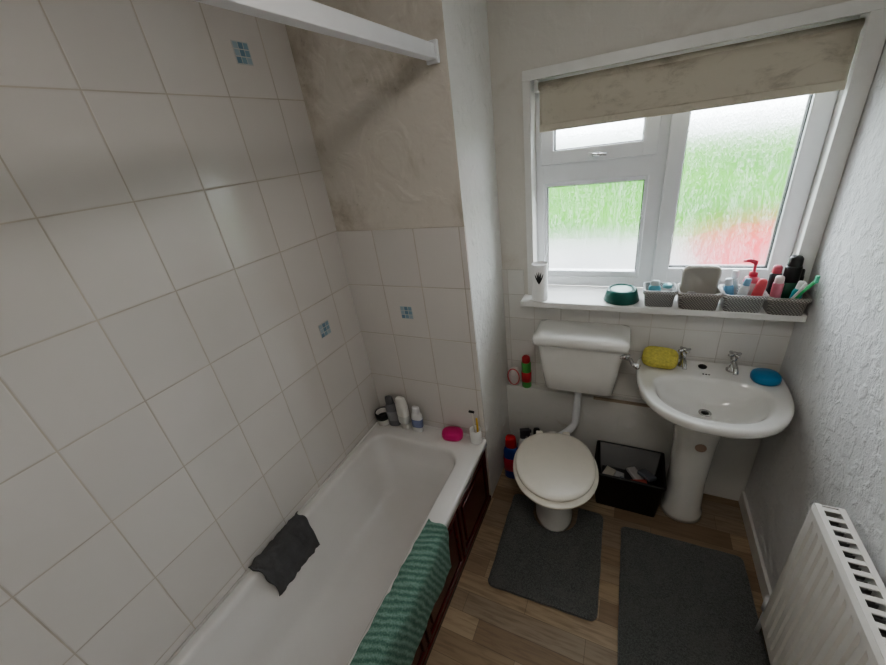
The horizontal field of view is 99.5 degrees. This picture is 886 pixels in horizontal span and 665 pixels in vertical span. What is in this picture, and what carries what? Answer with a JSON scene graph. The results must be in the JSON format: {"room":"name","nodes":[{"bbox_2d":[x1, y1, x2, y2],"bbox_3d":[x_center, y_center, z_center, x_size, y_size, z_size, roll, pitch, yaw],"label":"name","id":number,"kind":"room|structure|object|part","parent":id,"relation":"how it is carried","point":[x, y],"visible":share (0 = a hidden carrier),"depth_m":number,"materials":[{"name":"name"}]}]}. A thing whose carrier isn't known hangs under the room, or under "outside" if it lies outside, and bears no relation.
{"room":"bathroom","nodes":[
{"label":"bathroom","id":0,"kind":"room"},
{"bbox_2d":[0,0,379,664],"bbox_3d":[-0.880,0.170,1.488,0.120,2.620,3.190,5,29,25],"label":"wall","id":1,"kind":"structure","parent":0,"point":[173,394],"depth_m":1.20,"materials":[{"name":"tile"}]},
{"bbox_2d":[230,40,253,65],"bbox_3d":[-0.743,-1.035,1.391,0.002,0.072,0.072,5,29,25],"label":"sticker","id":2,"kind":"object","parent":1,"relation":"attached to","point":[241,49],"depth_m":1.39,"materials":[{"name":"plastic"}]},
{"bbox_2d":[318,320,330,338],"bbox_3d":[-0.598,-0.017,1.900,0.002,0.072,0.072,5,29,25],"label":"sticker","id":3,"kind":"object","parent":1,"relation":"attached to","point":[324,328],"depth_m":1.90,"materials":[{"name":"plastic"}]},
{"bbox_2d":[285,0,509,497],"bbox_3d":[-0.014,-0.329,2.239,0.708,2.620,0.790,5,29,25],"label":"wall","id":4,"kind":"structure","parent":0,"point":[405,145],"depth_m":1.71,"materials":[{"name":"tile"}]},
{"bbox_2d":[192,0,439,64],"bbox_3d":[-0.510,-0.502,0.469,0.050,0.070,2.264,5,29,25],"label":"shower rail","id":5,"kind":"object","parent":4,"relation":"attached to","point":[310,15],"visible":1,"depth_m":0.91,"materials":[{"name":"white plastic"}]},
{"bbox_2d":[400,306,413,318],"bbox_3d":[-0.190,-0.104,1.958,0.072,0.072,0.002,5,29,25],"label":"sticker","id":6,"kind":"object","parent":4,"relation":"attached to","point":[406,311],"depth_m":1.96,"materials":[{"name":"plastic"}]},
{"bbox_2d":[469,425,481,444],"bbox_3d":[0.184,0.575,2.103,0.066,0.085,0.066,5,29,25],"label":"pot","id":7,"kind":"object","parent":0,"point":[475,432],"depth_m":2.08,"materials":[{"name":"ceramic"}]},
{"bbox_2d":[486,0,527,294],"bbox_3d":[0.404,-0.915,1.990,0.160,1.465,0.300,5,29,25],"label":"wall","id":8,"kind":"structure","parent":0,"point":[505,18],"depth_m":1.80,"materials":[{"name":"paint"}]},
{"bbox_2d":[426,468,769,664],"bbox_3d":[0.266,1.470,1.625,2.286,0.100,3.190,5,29,25],"label":"floor","id":9,"kind":"structure","parent":0,"point":[483,624],"depth_m":1.80,"materials":[{"name":"brown wood"}]},
{"bbox_2d":[164,421,490,664],"bbox_3d":[-0.397,1.173,1.724,0.717,0.507,1.699,5,29,25],"label":"bathtub","id":10,"kind":"object","parent":9,"relation":"on","point":[366,518],"visible":0.72,"depth_m":1.88,"materials":[{"name":"ceramic"}]},
{"bbox_2d":[248,511,319,595],"bbox_3d":[-0.713,1.013,1.724,0.103,0.190,0.292,5,29,25],"label":"cloth","id":11,"kind":"object","parent":10,"relation":"on","point":[284,556],"visible":1,"depth_m":1.70,"materials":[{"name":"grey fabric"}]},
{"bbox_2d":[375,407,389,425],"bbox_3d":[-0.373,0.528,2.351,0.094,0.090,0.094,5,29,25],"label":"jar","id":12,"kind":"object","parent":10,"relation":"on","point":[380,413],"visible":0.78,"depth_m":2.33,"materials":[{"name":"plastic"}]},
{"bbox_2d":[385,395,400,425],"bbox_3d":[-0.310,0.478,2.297,0.077,0.212,0.045,-2,27,13],"label":"shampoo bottle","id":13,"kind":"object","parent":10,"relation":"on","point":[390,406],"visible":0.86,"depth_m":2.28,"materials":[{"name":"plastic"}]},
{"bbox_2d":[350,519,451,664],"bbox_3d":[-0.179,1.134,1.399,0.121,0.250,0.836,5,29,25],"label":"hand towel","id":14,"kind":"object","parent":10,"relation":"on","point":[396,631],"visible":1,"depth_m":1.43,"materials":[{"name":"green fabric"}]},
{"bbox_2d":[395,396,410,429],"bbox_3d":[-0.241,0.481,2.254,0.080,0.225,0.050,9,31,30],"label":"shampoo bottle","id":15,"kind":"object","parent":10,"relation":"on","point":[402,410],"visible":1,"depth_m":2.22,"materials":[{"name":"plastic"}]},
{"bbox_2d":[411,406,423,431],"bbox_3d":[-0.156,0.511,2.226,0.073,0.177,0.043,2,28,19],"label":"bottle","id":16,"kind":"object","parent":10,"relation":"on","point":[416,416],"visible":1,"depth_m":2.21,"materials":[{"name":"plastic"}]},
{"bbox_3d":[-0.089,1.221,1.576,0.012,0.375,1.660,5,29,25],"label":"panel moulding","id":17,"kind":"part","parent":10,"relation":"part of","materials":[{"name":"brown wood"}]},
{"bbox_2d":[442,426,462,441],"bbox_3d":[0.055,0.583,2.164,0.124,0.049,0.084,0,27,15],"label":"case","id":18,"kind":"object","parent":10,"relation":"on","point":[449,433],"visible":1,"depth_m":2.14,"materials":[{"name":"plastic"}]},
{"bbox_3d":[-0.093,1.224,1.595,0.016,0.454,1.685,5,29,25],"label":"panel","id":19,"kind":"part","parent":10,"relation":"part of","materials":[{"name":"brown wood"}]},
{"bbox_2d":[468,410,481,444],"bbox_3d":[0.177,0.525,2.079,0.067,0.196,0.066,5,29,25],"label":"holder","id":20,"kind":"object","parent":10,"relation":"on","point":[475,430],"visible":1,"depth_m":2.08,"materials":[{"name":"ceramic"}]},
{"bbox_3d":[0.191,0.533,2.082,0.014,0.136,0.022,5,29,25],"label":"brush handle","id":21,"kind":"part","parent":20,"relation":"part of","materials":[{"name":"plastic"}]},
{"bbox_2d":[503,434,517,478],"bbox_3d":[0.444,0.800,2.429,0.102,0.330,0.078,2,28,20],"label":"bottle","id":22,"kind":"object","parent":9,"relation":"on","point":[510,448],"visible":0.7,"depth_m":2.38,"materials":[{"name":"plastic"}]},
{"bbox_2d":[517,428,530,446],"bbox_3d":[0.540,0.764,2.493,0.098,0.313,0.062,-6,26,5],"label":"spray bottle","id":23,"kind":"object","parent":9,"relation":"on","point":[524,432],"visible":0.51,"depth_m":2.43,"materials":[{"name":"plastic"}]},
{"bbox_2d":[488,494,602,620],"bbox_3d":[0.571,1.161,2.027,0.521,0.013,0.586,5,29,24],"label":"mat","id":24,"kind":"object","parent":9,"relation":"on","point":[560,571],"visible":0.97,"depth_m":1.95,"materials":[{"name":"grey fabric"}]},
{"bbox_2d":[513,319,640,531],"bbox_3d":[0.689,0.571,2.011,0.576,1.046,0.756,5,29,25],"label":"toilet","id":25,"kind":"object","parent":9,"relation":"on","point":[558,472],"visible":1,"depth_m":1.97,"materials":[{"name":"white ceramic"}]},
{"bbox_3d":[0.589,0.691,1.983,0.406,0.028,0.466,-1,27,14],"label":"lid","id":26,"kind":"part","parent":25,"relation":"part of","materials":[{"name":"plastic"}]},
{"bbox_3d":[0.588,0.725,1.977,0.434,0.019,0.480,-1,27,14],"label":"seat","id":27,"kind":"part","parent":25,"relation":"part of","materials":[{"name":"plastic"}]},
{"bbox_3d":[0.734,0.014,1.999,0.476,0.058,0.233,5,29,25],"label":"cistern lid","id":28,"kind":"part","parent":25,"relation":"part of","materials":[{"name":"white ceramic"}]},
{"bbox_3d":[0.917,0.146,1.821,0.035,0.028,0.105,-11,26,-5],"label":"lever arm","id":29,"kind":"part","parent":25,"relation":"part of","materials":[{"name":"silver metal"}]},
{"bbox_2d":[595,440,666,516],"bbox_3d":[1.079,0.860,2.201,0.362,0.265,0.272,5,29,25],"label":"storage box","id":30,"kind":"object","parent":9,"relation":"on","point":[632,479],"visible":0.94,"depth_m":2.17,"materials":[{"name":"black plastic"}]},
{"bbox_2d":[507,381,761,500],"bbox_3d":[1.063,0.638,2.306,1.338,0.571,0.057,5,29,25],"label":"wall","id":31,"kind":"structure","parent":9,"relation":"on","point":[544,408],"depth_m":2.22,"materials":[{"name":"paint"}]},
{"bbox_2d":[507,367,519,384],"bbox_3d":[0.458,0.275,2.412,0.082,0.130,0.044,5,29,25],"label":"holder","id":32,"kind":"object","parent":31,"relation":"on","point":[513,375],"visible":1,"depth_m":2.39,"materials":[{"name":"plastic"}]},
{"bbox_2d":[521,355,531,387],"bbox_3d":[0.523,0.243,2.355,0.059,0.220,0.059,5,29,25],"label":"can","id":33,"kind":"object","parent":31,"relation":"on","point":[525,364],"visible":1,"depth_m":2.33,"materials":[{"name":"metal"}]},
{"bbox_3d":[1.037,0.400,2.158,0.320,0.011,0.017,5,29,25],"label":"boxing edge","id":34,"kind":"part","parent":31,"relation":"part of","materials":[{"name":"brown wood"}]},
{"bbox_2d":[617,527,769,664],"bbox_3d":[1.065,1.287,1.631,0.550,0.013,0.862,5,29,24],"label":"bath mat","id":35,"kind":"object","parent":9,"relation":"on","point":[681,602],"visible":0.98,"depth_m":1.70,"materials":[{"name":"grey fabric"}]},
{"bbox_2d":[636,357,794,523],"bbox_3d":[1.264,0.645,1.885,0.600,0.880,0.527,5,29,25],"label":"basin","id":36,"kind":"object","parent":9,"relation":"on","point":[705,402],"visible":0.88,"depth_m":1.80,"materials":[{"name":"white ceramic"}]},
{"bbox_2d":[642,346,678,368],"bbox_3d":[1.097,0.126,1.899,0.160,0.087,0.104,9,31,31],"label":"sponge","id":37,"kind":"object","parent":36,"relation":"on","point":[652,356],"visible":1,"depth_m":1.88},
{"bbox_2d":[677,346,690,369],"bbox_3d":[1.182,0.134,1.853,0.052,0.100,0.117,12,33,35],"label":"tap","id":38,"kind":"object","parent":36,"relation":"on","point":[684,351],"visible":0.98,"depth_m":1.85,"materials":[{"name":"silver metal"}]},
{"bbox_3d":[1.183,0.148,1.844,0.020,0.040,0.096,5,29,25],"label":"spout","id":39,"kind":"part","parent":38,"relation":"part of","materials":[{"name":"silver metal"}]},
{"bbox_2d":[725,351,741,374],"bbox_3d":[1.364,0.151,1.766,0.052,0.100,0.117,12,33,35],"label":"tap","id":40,"kind":"object","parent":36,"relation":"on","point":[733,367],"visible":1,"depth_m":1.77,"materials":[{"name":"silver metal"}]},
{"bbox_3d":[1.365,0.165,1.757,0.020,0.040,0.096,5,29,25],"label":"spout","id":41,"kind":"part","parent":40,"relation":"part of","materials":[{"name":"silver metal"}]},
{"bbox_2d":[750,368,781,385],"bbox_3d":[1.470,0.201,1.709,0.110,0.037,0.108,2,28,20],"label":"soap dish","id":42,"kind":"object","parent":36,"relation":"on","point":[761,376],"visible":1,"depth_m":1.69,"materials":[{"name":"plastic"}]},
{"bbox_2d":[502,0,850,399],"bbox_3d":[1.006,-0.350,1.990,1.340,2.620,0.308,5,29,25],"label":"wall","id":43,"kind":"structure","parent":0,"point":[555,31],"depth_m":1.64,"materials":[{"name":"paint"}]},
{"bbox_2d":[547,180,644,269],"bbox_3d":[0.805,-0.559,2.033,0.474,0.473,0.010,5,29,25],"label":"fixed gasket","id":44,"kind":"object","parent":43,"relation":"attached to","point":[634,180],"visible":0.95,"depth_m":1.99,"materials":[{"name":"rubber"}]},
{"bbox_2d":[544,175,648,276],"bbox_3d":[0.810,-0.560,2.043,0.505,0.525,0.048,5,29,25],"label":"bead","id":45,"kind":"object","parent":43,"relation":"attached to","point":[611,273],"visible":0.57,"depth_m":2.04,"materials":[{"name":"white plastic"}]},
{"bbox_2d":[549,180,643,270],"bbox_3d":[0.809,-0.565,2.041,0.475,0.475,0.006,5,29,25],"label":"glass","id":46,"kind":"object","parent":43,"relation":"attached to","point":[592,226],"visible":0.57,"depth_m":2.03,"materials":[{"name":"clear glass"}]},
{"bbox_2d":[541,116,661,165],"bbox_3d":[0.739,-1.015,1.790,0.532,0.354,0.090,5,29,25],"label":"window","id":47,"kind":"structure","parent":43,"relation":"in","point":[590,153],"depth_m":1.82,"materials":[{"name":"white plastic"}]},
{"bbox_3d":[0.743,-1.017,1.797,0.410,0.228,0.034,5,29,25],"label":"small sash gasket","id":48,"kind":"part","parent":47,"relation":"part of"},
{"bbox_2d":[592,153,606,156],"bbox_3d":[0.749,-0.856,1.801,0.069,0.017,0.033,5,29,25],"label":"lever","id":49,"kind":"object","parent":47,"relation":"attached to","point":[593,154],"visible":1,"depth_m":1.79,"materials":[{"name":"silver metal"}]},
{"bbox_3d":[0.745,-1.021,1.805,0.415,0.239,0.006,5,29,25],"label":"upper glass","id":50,"kind":"part","parent":47,"relation":"part of","materials":[{"name":"clear glass"}]},
{"bbox_3d":[0.743,-1.019,1.796,0.532,0.354,0.074,5,29,25],"label":"small sash","id":51,"kind":"part","parent":47,"relation":"part of","materials":[{"name":"white plastic"}]},
{"bbox_2d":[520,285,806,321],"bbox_3d":[1.032,-0.169,1.936,1.214,0.032,0.275,5,29,25],"label":"window sill","id":52,"kind":"structure","parent":43,"relation":"on","point":[559,296],"depth_m":1.92,"materials":[{"name":"paint"}]},
{"bbox_2d":[531,261,547,301],"bbox_3d":[0.523,-0.275,2.029,0.084,0.203,0.088,5,29,25],"label":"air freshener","id":53,"kind":"object","parent":52,"relation":"on","point":[539,269],"visible":1,"depth_m":2.00,"materials":[{"name":"plastic"}]},
{"bbox_2d":[603,284,638,305],"bbox_3d":[0.914,-0.199,1.921,0.168,0.063,0.168,5,29,25],"label":"bowl","id":54,"kind":"object","parent":52,"relation":"on","point":[616,294],"visible":1,"depth_m":1.88,"materials":[{"name":"plastic"}]},
{"bbox_2d":[643,280,677,306],"bbox_3d":[1.053,-0.196,1.827,0.142,0.106,0.132,5,29,25],"label":"storage basket","id":55,"kind":"object","parent":52,"relation":"on","point":[656,293],"visible":1,"depth_m":1.79,"materials":[{"name":"wicker"}]},
{"bbox_2d":[677,265,722,310],"bbox_3d":[1.184,-0.216,1.733,0.170,0.192,0.142,5,29,25],"label":"storage basket","id":56,"kind":"object","parent":52,"relation":"on","point":[699,288],"visible":1,"depth_m":1.72,"materials":[{"name":"grey wicker"}]},
{"bbox_2d":[720,258,767,312],"bbox_3d":[1.330,-0.213,1.657,0.157,0.217,0.142,5,29,25],"label":"storage basket","id":57,"kind":"object","parent":52,"relation":"on","point":[749,296],"visible":0.99,"depth_m":1.64,"materials":[{"name":"wicker"}]},
{"bbox_2d":[762,255,819,315],"bbox_3d":[1.455,-0.200,1.580,0.144,0.231,0.170,5,29,25],"label":"storage basket","id":58,"kind":"object","parent":52,"relation":"on","point":[787,294],"visible":0.94,"depth_m":1.57,"materials":[{"name":"grey wicker"}]},
{"bbox_2d":[535,15,859,286],"bbox_3d":[1.039,-0.722,1.827,1.143,1.044,0.070,5,29,25],"label":"frame","id":59,"kind":"object","parent":43,"relation":"attached to","point":[653,166],"visible":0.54,"depth_m":1.88,"materials":[{"name":"white plastic"}]},
{"bbox_2d":[534,13,867,132],"bbox_3d":[0.943,-1.024,1.549,1.119,0.218,0.064,5,29,25],"label":"roller blind","id":60,"kind":"object","parent":43,"relation":"attached to","point":[816,60],"visible":0.98,"depth_m":1.48,"materials":[{"name":"fabric"}]},
{"bbox_2d":[522,0,885,294],"bbox_3d":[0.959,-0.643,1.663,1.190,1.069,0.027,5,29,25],"label":"trim","id":61,"kind":"structure","parent":43,"relation":"attached to","point":[873,36],"depth_m":1.39,"materials":[{"name":"paint"}]},
{"bbox_2d":[651,90,838,282],"bbox_3d":[1.300,-0.696,1.685,0.542,0.969,0.074,5,29,25],"label":"window","id":62,"kind":"structure","parent":43,"relation":"in","point":[738,160],"depth_m":1.69,"materials":[{"name":"glass"}]},
{"bbox_3d":[1.301,-0.694,1.685,0.410,0.833,0.034,5,29,25],"label":"large sash gasket","id":63,"kind":"part","parent":62,"relation":"part of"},
{"bbox_3d":[1.300,-0.696,1.685,0.542,0.969,0.074,5,29,25],"label":"large sash","id":64,"kind":"part","parent":62,"relation":"part of","materials":[{"name":"white plastic"}]},
{"bbox_2d":[745,41,885,591],"bbox_3d":[1.067,0.355,0.558,0.120,2.620,3.190,5,29,25],"label":"wall","id":65,"kind":"structure","parent":0,"point":[832,451],"depth_m":1.30,"materials":[{"name":"paint"}]},
{"bbox_2d":[739,491,771,600],"bbox_3d":[1.112,1.530,1.047,0.016,0.090,2.694,5,29,25],"label":"baseboard","id":66,"kind":"structure","parent":65,"relation":"attached to","point":[764,583],"depth_m":1.84,"materials":[{"name":"paint"}]},
{"bbox_2d":[754,503,885,664],"bbox_3d":[1.076,1.135,0.990,0.100,0.848,1.074,5,29,25],"label":"radiator","id":67,"kind":"object","parent":65,"relation":"attached to","point":[826,605],"visible":1,"depth_m":1.10,"materials":[{"name":"metal"}]},
{"bbox_2d":[814,503,885,663],"bbox_3d":[1.003,0.775,0.782,0.072,0.006,1.010,5,29,25],"label":"grille","id":68,"kind":"object","parent":67,"relation":"attached to","point":[877,643],"depth_m":1.01,"materials":[{"name":"metal"}]},
{"bbox_3d":[1.073,1.081,0.921,0.013,0.680,1.010,5,29,25],"label":"panel","id":69,"kind":"part","parent":67,"relation":"part of","materials":[{"name":"paint"}]}
]}

